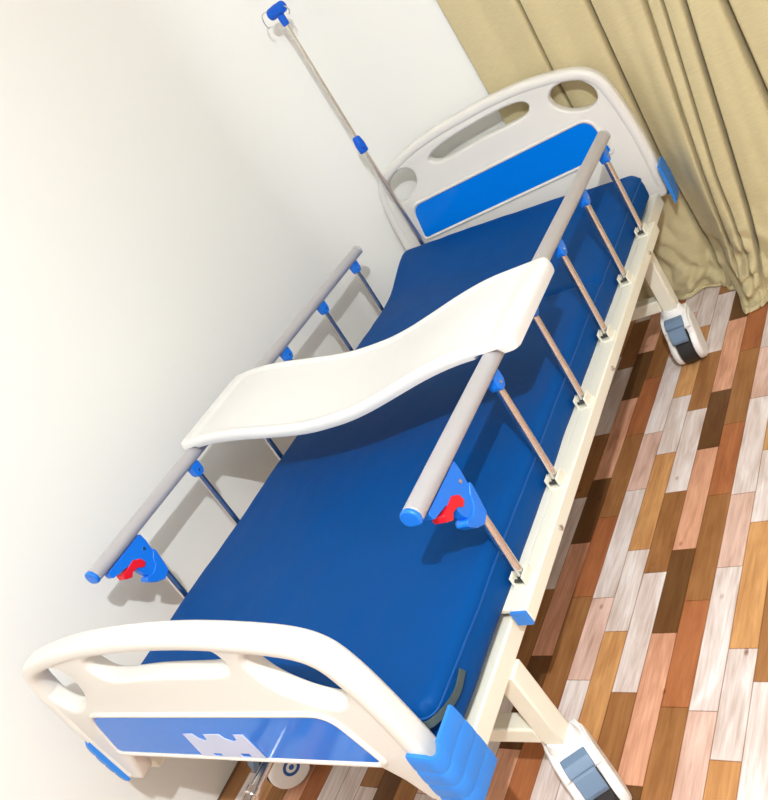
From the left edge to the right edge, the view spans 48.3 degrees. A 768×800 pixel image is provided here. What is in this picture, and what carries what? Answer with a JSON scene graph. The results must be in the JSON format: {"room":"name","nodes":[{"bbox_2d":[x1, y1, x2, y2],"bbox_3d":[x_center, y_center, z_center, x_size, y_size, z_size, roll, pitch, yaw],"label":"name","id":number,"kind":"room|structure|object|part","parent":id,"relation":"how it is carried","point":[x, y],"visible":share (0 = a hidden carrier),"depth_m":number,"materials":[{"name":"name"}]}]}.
{"room":"hospital room","nodes":[
{"label":"hospital room","id":0,"kind":"room"},
{"bbox_2d":[0,0,367,799],"bbox_3d":[-1.296,0.141,1.728,0.120,2.840,4.640,-17,29,38],"label":"wall","id":1,"kind":"structure","parent":0,"point":[146,266],"depth_m":2.40,"materials":[{"name":"white paint"}]},
{"bbox_2d":[132,0,505,330],"bbox_3d":[0.861,-1.558,1.975,3.607,2.840,0.560,-17,29,38],"label":"wall","id":2,"kind":"structure","parent":0,"point":[396,70],"depth_m":2.99,"materials":[{"name":"white paint"}]},
{"bbox_2d":[437,0,767,313],"bbox_3d":[0.713,-1.409,2.168,1.548,2.550,0.439,-17,29,38],"label":"curtain","id":3,"kind":"object","parent":2,"relation":"hanging from","point":[693,74],"visible":0.73,"depth_m":2.60,"materials":[{"name":"beige fabric"}]},
{"bbox_2d":[217,286,767,799],"bbox_3d":[0.863,0.762,1.109,3.797,0.050,4.640,-17,29,38],"label":"floor","id":4,"kind":"structure","parent":0,"point":[649,631],"depth_m":2.03,"materials":[{"name":"brown wood"}]},
{"bbox_2d":[22,66,707,799],"bbox_3d":[0.118,0.064,2.242,1.034,0.939,2.232,-17,29,38],"label":"hospital bed","id":5,"kind":"object","parent":4,"relation":"on","point":[240,705],"visible":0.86,"depth_m":1.62,"materials":[{"name":"metal"}]},
{"bbox_3d":[-0.501,0.464,2.103,0.019,0.195,0.031,-10,34,46],"label":"post","id":6,"kind":"part","parent":5,"relation":"part of","materials":[{"name":"metal"}]},
{"bbox_3d":[-0.426,0.275,2.264,0.019,0.273,0.032,-11,33,46],"label":"post","id":7,"kind":"part","parent":5,"relation":"part of","materials":[{"name":"metal"}]},
{"bbox_3d":[-0.377,-0.058,2.445,0.038,0.046,1.475,-17,29,38],"label":"rail","id":8,"kind":"part","parent":5,"relation":"part of","materials":[{"name":"silver metal"}]},
{"bbox_3d":[-0.327,0.552,1.525,0.926,0.434,0.048,-17,29,38],"label":"footboard","id":9,"kind":"part","parent":5,"relation":"part of","materials":[{"name":"white plastic"}]},
{"bbox_3d":[-0.306,0.601,1.532,0.726,0.116,0.006,-17,29,38],"label":"blue panel","id":10,"kind":"part","parent":5,"relation":"part of","materials":[{"name":"plastic"}]},
{"bbox_3d":[-0.237,0.722,1.633,0.030,0.030,0.300,-17,29,38],"label":"crank handle","id":11,"kind":"part","parent":5,"relation":"part of","materials":[{"name":"metal"}]},
{"bbox_3d":[-0.330,0.115,2.439,0.019,0.273,0.032,-11,33,46],"label":"post","id":12,"kind":"part","parent":5,"relation":"part of","materials":[{"name":"metal"}]},
{"bbox_3d":[-0.137,-0.204,2.790,0.019,0.273,0.032,-11,33,46],"label":"post","id":13,"kind":"part","parent":5,"relation":"part of","materials":[{"name":"metal"}]},
{"bbox_2d":[261,0,424,244],"bbox_3d":[-0.066,-0.853,2.965,0.127,1.102,0.043,-8,35,49],"label":"pole","id":14,"kind":"object","parent":5,"relation":"attached to","point":[277,10],"visible":0.99,"depth_m":2.89,"materials":[{"name":"metal"}]},
{"bbox_3d":[-0.081,-0.878,2.940,0.035,0.061,0.049,-37,22,-3],"label":"clamp knob","id":15,"kind":"part","parent":14,"relation":"part of","materials":[{"name":"blue plastic"}]},
{"bbox_2d":[181,257,553,449],"bbox_3d":[-0.074,-0.064,2.031,1.029,0.085,0.304,-17,29,38],"label":"table","id":16,"kind":"object","parent":5,"relation":"on","point":[315,394],"visible":1,"depth_m":1.97,"materials":[{"name":"plastic"}]},
{"bbox_3d":[-0.041,-0.364,2.966,0.019,0.273,0.032,-11,33,46],"label":"post","id":17,"kind":"part","parent":5,"relation":"part of","materials":[{"name":"metal"}]},
{"bbox_2d":[141,176,648,736],"bbox_3d":[0.094,0.002,2.239,0.913,0.163,1.917,-17,29,38],"label":"mattress","id":18,"kind":"object","parent":5,"relation":"on","point":[324,547],"visible":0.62,"depth_m":1.92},
{"bbox_3d":[0.170,0.082,2.300,0.890,0.045,1.980,-17,29,38],"label":"frame","id":19,"kind":"part","parent":5,"relation":"part of","materials":[{"name":"white metal"}]},
{"bbox_3d":[0.202,0.248,1.521,0.019,0.195,0.031,-22,26,30],"label":"post","id":20,"kind":"part","parent":5,"relation":"part of","materials":[{"name":"metal"}]},
{"bbox_3d":[0.325,-0.273,1.864,0.038,0.046,1.475,-17,29,38],"label":"rail","id":21,"kind":"part","parent":5,"relation":"part of","materials":[{"name":"silver metal"}]},
{"bbox_3d":[0.401,-0.733,2.878,0.728,0.122,0.006,-19,28,36],"label":"blue panel","id":22,"kind":"part","parent":5,"relation":"part of","materials":[{"name":"plastic"}]},
{"bbox_3d":[0.406,-0.744,2.891,0.944,0.540,0.048,-19,28,36],"label":"headboard","id":23,"kind":"part","parent":5,"relation":"part of","materials":[{"name":"white plastic"}]},
{"bbox_3d":[0.277,0.059,1.681,0.019,0.273,0.032,-22,26,31],"label":"post","id":24,"kind":"part","parent":5,"relation":"part of","materials":[{"name":"metal"}]},
{"bbox_3d":[0.269,0.549,1.556,0.044,0.196,0.044,-17,29,38],"label":"leg","id":25,"kind":"part","parent":5,"relation":"part of","materials":[{"name":"white metal"}]},
{"bbox_3d":[0.373,-0.101,1.857,0.019,0.273,0.032,-22,26,31],"label":"post","id":26,"kind":"part","parent":5,"relation":"part of","materials":[{"name":"metal"}]},
{"bbox_3d":[0.469,-0.261,2.032,0.019,0.273,0.032,-22,26,31],"label":"post","id":27,"kind":"part","parent":5,"relation":"part of","materials":[{"name":"metal"}]},
{"bbox_3d":[0.566,-0.420,2.208,0.019,0.273,0.032,-22,26,31],"label":"post","id":28,"kind":"part","parent":5,"relation":"part of","materials":[{"name":"metal"}]},
{"bbox_3d":[0.662,-0.580,2.383,0.019,0.273,0.032,-22,26,31],"label":"post","id":29,"kind":"part","parent":5,"relation":"part of","materials":[{"name":"metal"}]},
{"bbox_3d":[0.814,-0.355,2.549,0.044,0.196,0.044,-17,29,38],"label":"leg","id":30,"kind":"part","parent":5,"relation":"part of","materials":[{"name":"white metal"}]}
]}

